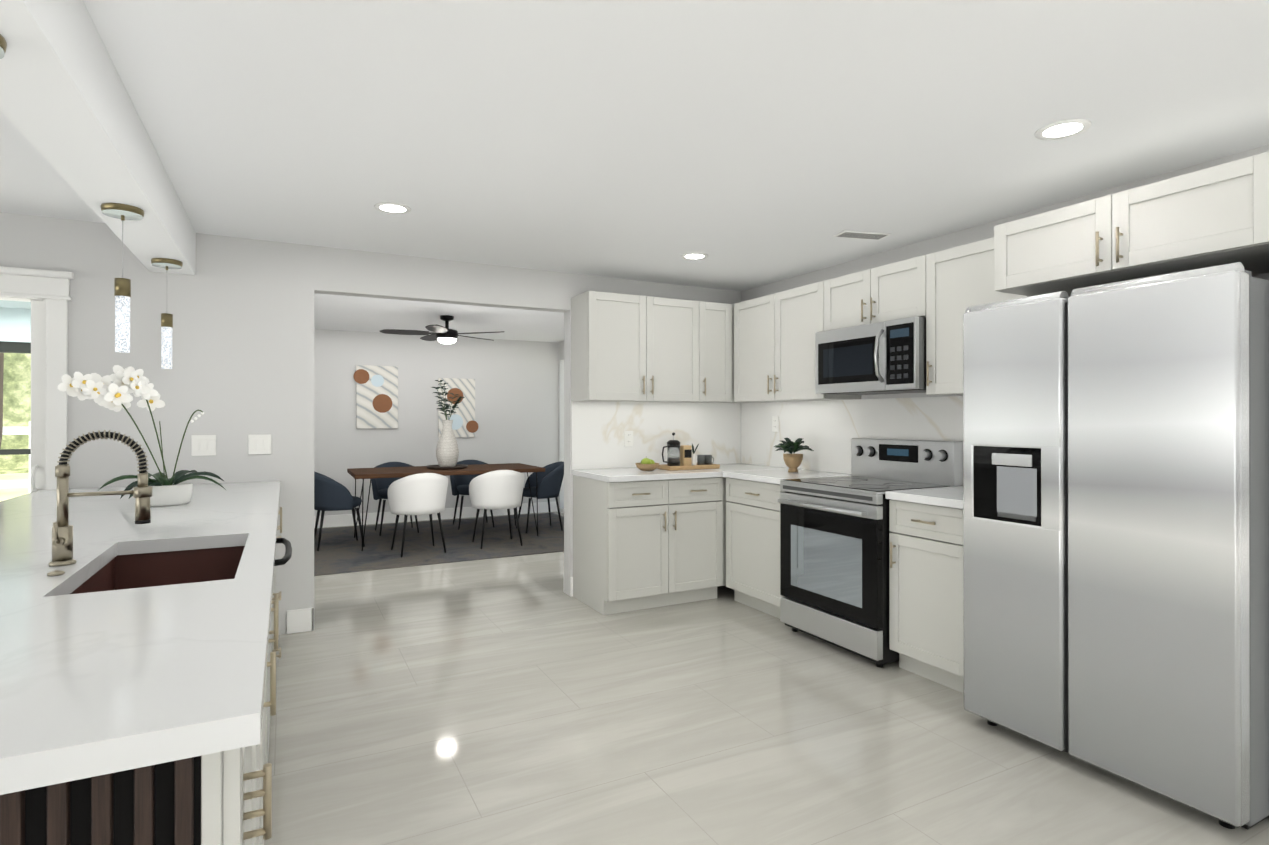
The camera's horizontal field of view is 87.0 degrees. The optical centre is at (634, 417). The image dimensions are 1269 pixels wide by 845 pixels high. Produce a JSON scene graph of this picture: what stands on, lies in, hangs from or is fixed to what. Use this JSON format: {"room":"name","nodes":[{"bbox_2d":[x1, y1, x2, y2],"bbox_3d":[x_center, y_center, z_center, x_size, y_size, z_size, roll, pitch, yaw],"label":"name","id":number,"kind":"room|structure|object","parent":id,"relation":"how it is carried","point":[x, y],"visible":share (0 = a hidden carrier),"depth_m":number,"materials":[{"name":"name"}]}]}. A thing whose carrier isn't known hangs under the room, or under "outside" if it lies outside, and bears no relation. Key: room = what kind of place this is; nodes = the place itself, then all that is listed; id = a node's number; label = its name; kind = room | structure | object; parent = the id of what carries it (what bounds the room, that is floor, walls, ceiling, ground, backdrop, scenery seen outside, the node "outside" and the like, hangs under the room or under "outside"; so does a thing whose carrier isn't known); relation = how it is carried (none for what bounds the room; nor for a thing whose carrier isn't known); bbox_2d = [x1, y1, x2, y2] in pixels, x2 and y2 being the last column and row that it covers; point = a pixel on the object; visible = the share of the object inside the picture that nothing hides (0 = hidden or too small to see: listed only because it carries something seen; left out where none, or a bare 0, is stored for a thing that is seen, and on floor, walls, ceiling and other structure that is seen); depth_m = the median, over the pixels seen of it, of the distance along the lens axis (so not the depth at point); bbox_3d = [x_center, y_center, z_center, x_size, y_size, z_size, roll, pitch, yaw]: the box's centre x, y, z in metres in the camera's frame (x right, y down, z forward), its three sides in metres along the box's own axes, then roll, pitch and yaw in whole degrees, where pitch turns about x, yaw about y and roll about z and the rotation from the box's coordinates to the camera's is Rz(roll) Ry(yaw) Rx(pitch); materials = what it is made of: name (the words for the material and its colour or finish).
{"room":"kitchen","nodes":[
{"label":"kitchen","id":0,"kind":"room"},
{"bbox_2d":[0,307,30,454],"bbox_3d":[-6.577,0.128,6.039,3.985,2.349,0.120,0,0,-28],"label":"glazing","id":1,"kind":"object","parent":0,"point":[15,330],"depth_m":6.35,"materials":[{"name":"glass"}]},
{"bbox_2d":[0,212,740,634],"bbox_3d":[-2.864,0.124,3.688,8.400,2.350,0.120,0,0,-28],"label":"wall","id":2,"kind":"structure","parent":0,"point":[242,346],"depth_m":3.91,"materials":[{"name":"grey paint"}]},
{"bbox_2d":[0,266,73,492],"bbox_3d":[-3.529,0.266,3.314,1.205,2.065,0.171,0,0,-28],"label":"window frame","id":3,"kind":"structure","parent":2,"relation":"attached to","point":[46,293],"depth_m":3.51,"materials":[{"name":"white wood"}]},
{"bbox_2d":[191,435,215,455],"bbox_3d":[-2.461,0.159,3.824,0.120,0.118,0.008,0,0,-28],"label":"light switch","id":4,"kind":"object","parent":2,"relation":"attached to","point":[203,445],"visible":1,"depth_m":3.82,"materials":[{"name":"white plastic"}]},
{"bbox_2d":[248,434,271,454],"bbox_3d":[-2.212,0.159,3.953,0.120,0.118,0.008,0,0,-28],"label":"light switch","id":5,"kind":"object","parent":2,"relation":"attached to","point":[259,443],"visible":1,"depth_m":3.95,"materials":[{"name":"white plastic"}]},
{"bbox_2d":[287,577,572,633],"bbox_3d":[-1.299,1.230,4.501,1.848,0.140,0.152,0,0,-28],"label":"baseboard","id":6,"kind":"structure","parent":2,"relation":"attached to","point":[300,620],"depth_m":4.04,"materials":[{"name":"white"}]},
{"bbox_2d":[571,291,734,402],"bbox_3d":[0.143,-0.494,5.000,1.195,0.750,0.328,0,0,-28],"label":"upper cabinet","id":7,"kind":"object","parent":2,"relation":"attached to","point":[630,348],"depth_m":4.82,"materials":[{"name":"grey paint"}]},
{"bbox_2d":[571,401,738,469],"bbox_3d":[0.208,0.131,5.211,1.500,0.498,0.013,0,0,-28],"label":"backsplash","id":8,"kind":"structure","parent":2,"relation":"attached to","point":[598,428],"depth_m":5.15,"materials":[{"name":"stone"}]},
{"bbox_2d":[624,431,632,446],"bbox_3d":[-0.043,0.161,5.069,0.075,0.118,0.009,0,0,-28],"label":"electrical outlet","id":9,"kind":"object","parent":8,"relation":"attached to","point":[628,438],"visible":1,"depth_m":5.06,"materials":[{"name":"white plastic"}]},
{"bbox_2d":[314,329,557,515],"bbox_3d":[-3.039,0.131,8.355,4.400,2.350,0.120,0,0,-28],"label":"wall","id":10,"kind":"structure","parent":0,"point":[516,400],"depth_m":8.50,"materials":[{"name":"grey paint"}]},
{"bbox_2d":[353,365,397,428],"bbox_3d":[-3.167,-0.249,8.199,0.512,0.770,0.035,0,0,-28],"label":"picture","id":11,"kind":"object","parent":10,"relation":"attached to","point":[376,397],"visible":0.98,"depth_m":8.19,"materials":[{"name":"fabric"}]},
{"bbox_2d":[314,501,558,527],"bbox_3d":[-3.007,1.236,8.292,4.398,0.140,0.015,0,0,-28],"label":"baseboard","id":12,"kind":"structure","parent":10,"relation":"attached to","point":[347,519],"depth_m":8.47,"materials":[{"name":"white paint"}]},
{"bbox_2d":[438,378,477,436],"bbox_3d":[-2.278,-0.124,8.661,0.512,0.760,0.035,0,0,-28],"label":"picture","id":13,"kind":"object","parent":10,"relation":"attached to","point":[464,423],"visible":0.85,"depth_m":8.66,"materials":[{"name":"fabric"}]},
{"bbox_2d":[0,0,1268,342],"bbox_3d":[-1.963,-1.104,1.983,8.820,0.100,12.620,0,0,-28],"label":"ceiling","id":14,"kind":"structure","parent":0,"point":[746,144],"depth_m":2.39,"materials":[{"name":"white paint"}]},
{"bbox_2d":[0,300,30,308],"bbox_3d":[-5.746,-1.044,4.331,3.860,0.011,3.660,0,0,-28],"label":"lining","id":15,"kind":"object","parent":14,"relation":"attached to","point":[14,304],"depth_m":6.14,"materials":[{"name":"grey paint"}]},
{"bbox_2d":[0,0,195,274],"bbox_3d":[-0.751,-0.935,0.222,0.215,0.241,7.978,0,0,-28],"label":"ceiling beam","id":16,"kind":"structure","parent":14,"relation":"attached to","point":[68,110],"depth_m":1.93,"materials":[{"name":"white paint"}]},
{"bbox_2d":[0,34,6,58],"bbox_3d":[-1.408,-0.534,1.403,0.136,0.559,0.136,0,0,-28],"label":"pendant lamp","id":17,"kind":"object","parent":16,"relation":"hanging from","point":[3,44],"visible":1,"depth_m":1.43,"materials":[{"name":"gold metal"}]},
{"bbox_2d":[100,203,143,352],"bbox_3d":[-1.982,-0.532,2.592,0.136,0.559,0.136,0,0,-28],"label":"pendant lamp","id":18,"kind":"object","parent":16,"relation":"hanging from","point":[122,285],"visible":1,"depth_m":2.57,"materials":[{"name":"glass"}]},
{"bbox_2d":[151,258,182,368],"bbox_3d":[-2.417,-0.531,3.459,0.136,0.559,0.136,0,0,-28],"label":"pendant lamp","id":19,"kind":"object","parent":16,"relation":"hanging from","point":[166,331],"visible":0.98,"depth_m":3.44,"materials":[{"name":"glass"}]},
{"bbox_2d":[374,202,410,213],"bbox_3d":[-1.212,-1.048,3.355,0.176,0.005,0.176,0,0,-28],"label":"recessed light","id":20,"kind":"object","parent":14,"relation":"in","point":[391,208],"visible":0.98,"depth_m":3.35,"materials":[{"name":"white"}]},
{"bbox_2d":[380,315,503,343],"bbox_3d":[-1.981,-0.903,6.917,1.219,0.284,1.230,0,0,-28],"label":"ceiling fan","id":21,"kind":"object","parent":14,"relation":"hanging from","point":[444,335],"visible":1,"depth_m":6.82,"materials":[{"name":"black metal"}]},
{"bbox_2d":[681,253,707,259],"bbox_3d":[0.391,-1.047,4.347,0.176,0.005,0.176,0,0,-28],"label":"recessed light","id":22,"kind":"object","parent":14,"relation":"in","point":[693,256],"visible":1,"depth_m":4.34,"materials":[{"name":"white"}]},
{"bbox_2d":[833,230,890,239],"bbox_3d":[1.307,-1.046,3.843,0.300,0.008,0.120,0,0,-14],"label":"ceiling vent","id":23,"kind":"object","parent":14,"relation":"in","point":[860,235],"visible":0.98,"depth_m":3.83,"materials":[{"name":"white metal"}]},
{"bbox_2d":[1035,119,1091,139],"bbox_3d":[1.562,-1.049,2.443,0.176,0.005,0.176,0,0,-28],"label":"recessed light","id":24,"kind":"object","parent":14,"relation":"in","point":[1062,129],"visible":1,"depth_m":2.44,"materials":[{"name":"white"}]},
{"bbox_2d":[264,512,1268,844],"bbox_3d":[-1.963,1.346,1.979,8.820,0.100,12.620,0,0,-28],"label":"floor","id":25,"kind":"structure","parent":0,"point":[520,700],"depth_m":2.70,"materials":[{"name":"tile"}]},
{"bbox_2d":[0,485,291,844],"bbox_3d":[-1.763,0.857,2.199,1.138,0.879,3.532,0,0,-28],"label":"kitchen island","id":26,"kind":"object","parent":25,"relation":"on","point":[137,684],"depth_m":0.97,"materials":[{"name":"white stone"}]},
{"bbox_2d":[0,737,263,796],"bbox_3d":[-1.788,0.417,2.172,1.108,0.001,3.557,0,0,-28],"label":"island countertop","id":27,"kind":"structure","parent":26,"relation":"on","point":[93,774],"depth_m":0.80,"materials":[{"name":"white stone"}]},
{"bbox_2d":[47,570,64,575],"bbox_3d":[-1.380,0.371,1.596,0.032,0.008,0.032,0,0,-28],"label":"button","id":28,"kind":"object","parent":27,"relation":"on","point":[56,572],"visible":1,"depth_m":1.59,"materials":[{"name":"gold metal"}]},
{"bbox_2d":[48,430,151,565],"bbox_3d":[-1.382,0.204,1.731,0.216,0.342,0.095,0,0,-28],"label":"faucet","id":29,"kind":"object","parent":27,"relation":"on","point":[62,541],"visible":1,"depth_m":1.72,"materials":[{"name":"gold metal"}]},
{"bbox_2d":[58,365,225,506],"bbox_3d":[-2.073,0.078,2.874,0.550,0.597,0.418,0,0,-28],"label":"orchid","id":30,"kind":"object","parent":27,"relation":"on","point":[115,395],"visible":0.98,"depth_m":2.82,"materials":[{"name":"white plant"}]},
{"bbox_2d":[28,537,255,612],"bbox_3d":[-1.247,0.525,1.790,0.369,0.241,0.723,0,0,-28],"label":"sink","id":31,"kind":"object","parent":27,"relation":"in","point":[145,572],"depth_m":2.03,"materials":[{"name":"brown metal"}]},
{"bbox_2d":[314,513,563,575],"bbox_3d":[-2.138,1.299,7.165,3.600,0.010,2.520,0,0,-28],"label":"rug","id":32,"kind":"object","parent":25,"relation":"on","point":[339,551],"visible":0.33,"depth_m":6.87,"materials":[{"name":"grey carpet"}]},
{"bbox_2d":[314,471,364,550],"bbox_3d":[-3.029,0.904,6.737,0.553,0.777,0.555,0,0,-28],"label":"chair","id":33,"kind":"object","parent":32,"relation":"on","point":[330,494],"visible":0.92,"depth_m":6.52,"materials":[{"name":"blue fabric"}]},
{"bbox_2d":[371,462,418,535],"bbox_3d":[-2.715,0.906,7.623,0.554,0.777,0.544,0,0,-28],"label":"chair","id":34,"kind":"object","parent":32,"relation":"on","point":[380,486],"visible":0.38,"depth_m":7.64,"materials":[{"name":"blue fabric"}]},
{"bbox_2d":[388,473,447,556],"bbox_3d":[-2.065,0.904,6.416,0.555,0.777,0.553,0,0,-28],"label":"chair","id":35,"kind":"object","parent":32,"relation":"on","point":[421,494],"visible":1,"depth_m":6.23,"materials":[{"name":"white fabric"}]},
{"bbox_2d":[347,463,544,550],"bbox_3d":[-2.028,0.921,7.234,1.920,0.744,0.900,0,0,-28],"label":"dining table","id":36,"kind":"object","parent":32,"relation":"on","point":[372,473],"visible":0.88,"depth_m":6.97,"materials":[{"name":"brown wood"}]},
{"bbox_2d":[426,380,467,469],"bbox_3d":[-2.018,0.076,7.218,0.440,0.944,0.440,0,0,-28],"label":"vase","id":37,"kind":"object","parent":36,"relation":"on","point":[447,452],"visible":1,"depth_m":7.15,"materials":[{"name":"white ceramic"}]},
{"bbox_2d":[450,460,494,529],"bbox_3d":[-1.942,0.906,8.020,0.555,0.777,0.553,0,0,-28],"label":"chair","id":38,"kind":"object","parent":32,"relation":"on","point":[460,484],"visible":0.46,"depth_m":8.03,"materials":[{"name":"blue fabric"}]},
{"bbox_2d":[469,470,524,548],"bbox_3d":[-1.385,0.905,6.803,0.555,0.777,0.550,0,0,-28],"label":"chair","id":39,"kind":"object","parent":32,"relation":"on","point":[497,489],"visible":1,"depth_m":6.62,"materials":[{"name":"white fabric"}]},
{"bbox_2d":[516,461,563,532],"bbox_3d":[-1.060,0.906,7.761,0.546,0.777,0.555,0,0,-28],"label":"chair","id":40,"kind":"object","parent":32,"relation":"on","point":[549,480],"visible":0.98,"depth_m":7.61,"materials":[{"name":"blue fabric"}]},
{"bbox_2d":[573,475,726,614],"bbox_3d":[0.090,0.861,4.813,0.900,0.880,0.608,0,0,-28],"label":"base cabinet","id":41,"kind":"object","parent":25,"relation":"on","point":[656,537],"depth_m":4.55,"materials":[{"name":"grey paint"}]},
{"bbox_2d":[571,463,788,482],"bbox_3d":[0.361,0.400,4.939,1.520,0.039,0.636,0,0,-28],"label":"countertop","id":42,"kind":"structure","parent":41,"relation":"on","point":[633,474],"depth_m":4.63,"materials":[{"name":"white stone"}]},
{"bbox_2d":[635,456,658,470],"bbox_3d":[0.092,0.329,4.810,0.176,0.100,0.176,0,0,-28],"label":"fruit bowl","id":43,"kind":"object","parent":42,"relation":"on","point":[646,464],"visible":1,"depth_m":4.76,"materials":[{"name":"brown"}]},
{"bbox_2d":[657,432,719,469],"bbox_3d":[0.399,0.245,4.964,0.449,0.270,0.190,0,0,-28],"label":"tray","id":44,"kind":"object","parent":42,"relation":"on","point":[681,457],"visible":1,"depth_m":4.92,"materials":[{"name":"brown wood"}]},
{"bbox_2d":[723,469,850,618],"bbox_3d":[1.053,0.840,4.558,0.644,0.920,0.671,0,0,-28],"label":"base cabinet","id":45,"kind":"object","parent":25,"relation":"on","point":[752,541],"visible":0.4,"depth_m":4.46,"materials":[{"name":"grey paint"}]},
{"bbox_2d":[774,438,813,471],"bbox_3d":[1.110,0.260,4.654,0.314,0.238,0.331,0,0,-28],"label":"potted plant","id":46,"kind":"object","parent":45,"relation":"on","point":[792,462],"visible":1,"depth_m":4.61,"materials":[{"name":"green plant"}]},
{"bbox_2d":[777,438,962,667],"bbox_3d":[1.332,0.717,3.890,0.729,1.165,0.757,0,0,-28],"label":"range","id":47,"kind":"object","parent":25,"relation":"on","point":[834,560],"visible":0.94,"depth_m":3.73,"materials":[{"name":"silver metal"}]},
{"bbox_2d":[885,486,962,692],"bbox_3d":[1.673,0.839,3.367,0.644,0.920,0.472,0,0,-28],"label":"base cabinet","id":48,"kind":"object","parent":25,"relation":"on","point":[926,584],"visible":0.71,"depth_m":3.25,"materials":[{"name":"grey paint"}]},
{"bbox_2d":[963,262,1268,829],"bbox_3d":[1.960,0.411,2.617,0.792,1.772,0.935,0,0,-28],"label":"refrigerator","id":49,"kind":"object","parent":25,"relation":"on","point":[1115,528],"visible":1,"depth_m":2.28,"materials":[{"name":"grey metal"}]},
{"bbox_2d":[558,145,1268,512],"bbox_3d":[1.783,0.124,3.988,0.120,2.350,12.320,0,0,-28],"label":"wall","id":50,"kind":"structure","parent":0,"point":[928,247],"depth_m":4.08,"materials":[{"name":"grey paint"}]},
{"bbox_2d":[734,282,860,401],"bbox_3d":[1.127,-0.494,4.760,0.328,0.750,0.962,0,0,-28],"label":"upper cabinet","id":51,"kind":"object","parent":50,"relation":"attached to","point":[774,339],"depth_m":4.65,"materials":[{"name":"grey paint"}]},
{"bbox_2d":[739,396,962,473],"bbox_3d":[1.473,0.130,4.437,0.013,0.498,2.554,0,0,-28],"label":"backsplash","id":52,"kind":"structure","parent":50,"relation":"attached to","point":[826,431],"depth_m":4.59,"materials":[{"name":"stone"}]},
{"bbox_2d":[772,416,778,431],"bbox_3d":[1.086,0.051,5.158,0.009,0.118,0.075,0,0,-28],"label":"electrical outlet","id":53,"kind":"object","parent":52,"relation":"attached to","point":[775,423],"visible":1,"depth_m":5.15,"materials":[{"name":"white plastic"}]},
{"bbox_2d":[822,255,925,330],"bbox_3d":[1.526,-0.707,3.994,0.328,0.328,0.765,0,0,-28],"label":"upper cabinet","id":54,"kind":"object","parent":50,"relation":"attached to","point":[897,290],"depth_m":3.87,"materials":[{"name":"grey paint"}]},
{"bbox_2d":[815,316,925,394],"bbox_3d":[1.464,-0.341,3.961,0.463,0.389,0.759,0,0,-28],"label":"microwave","id":55,"kind":"object","parent":54,"relation":"attached to","point":[886,357],"visible":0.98,"depth_m":3.81,"materials":[{"name":"silver metal"}]},
{"bbox_2d":[926,238,1028,395],"bbox_3d":[1.830,-0.496,3.410,0.328,0.750,0.549,0,0,-28],"label":"upper cabinet","id":56,"kind":"object","parent":50,"relation":"attached to","point":[958,278],"depth_m":3.44,"materials":[{"name":"grey paint"}]},
{"bbox_2d":[994,152,1268,296],"bbox_3d":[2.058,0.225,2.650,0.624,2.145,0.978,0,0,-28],"label":"upper cabinet","id":57,"kind":"object","parent":50,"relation":"attached to","point":[1217,215],"visible":1,"depth_m":2.46,"materials":[{"name":"grey paint"}]},
{"label":"outside","id":58,"kind":"structure","parent":0,"visible":0},
{"bbox_2d":[0,473,28,501],"bbox_3d":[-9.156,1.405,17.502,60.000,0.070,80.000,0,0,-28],"label":"ground","id":59,"kind":"structure","parent":58,"point":[7,493],"depth_m":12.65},
{"bbox_2d":[0,421,30,492],"bbox_3d":[-9.856,0.708,9.753,9.600,1.300,0.100,0,0,-28],"label":"fence","id":60,"kind":"object","parent":59,"relation":"on","point":[25,483],"visible":0.04,"depth_m":10.04,"materials":[{"name":"white"}]},
{"bbox_2d":[0,353,30,473],"bbox_3d":[-13.532,-2.390,12.463,13.466,10.501,19.259,0,0,-28],"label":"trees","id":61,"kind":"object","parent":59,"relation":"on","point":[15,389],"visible":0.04,"depth_m":15.05,"materials":[{"name":"green plant"}]}
]}

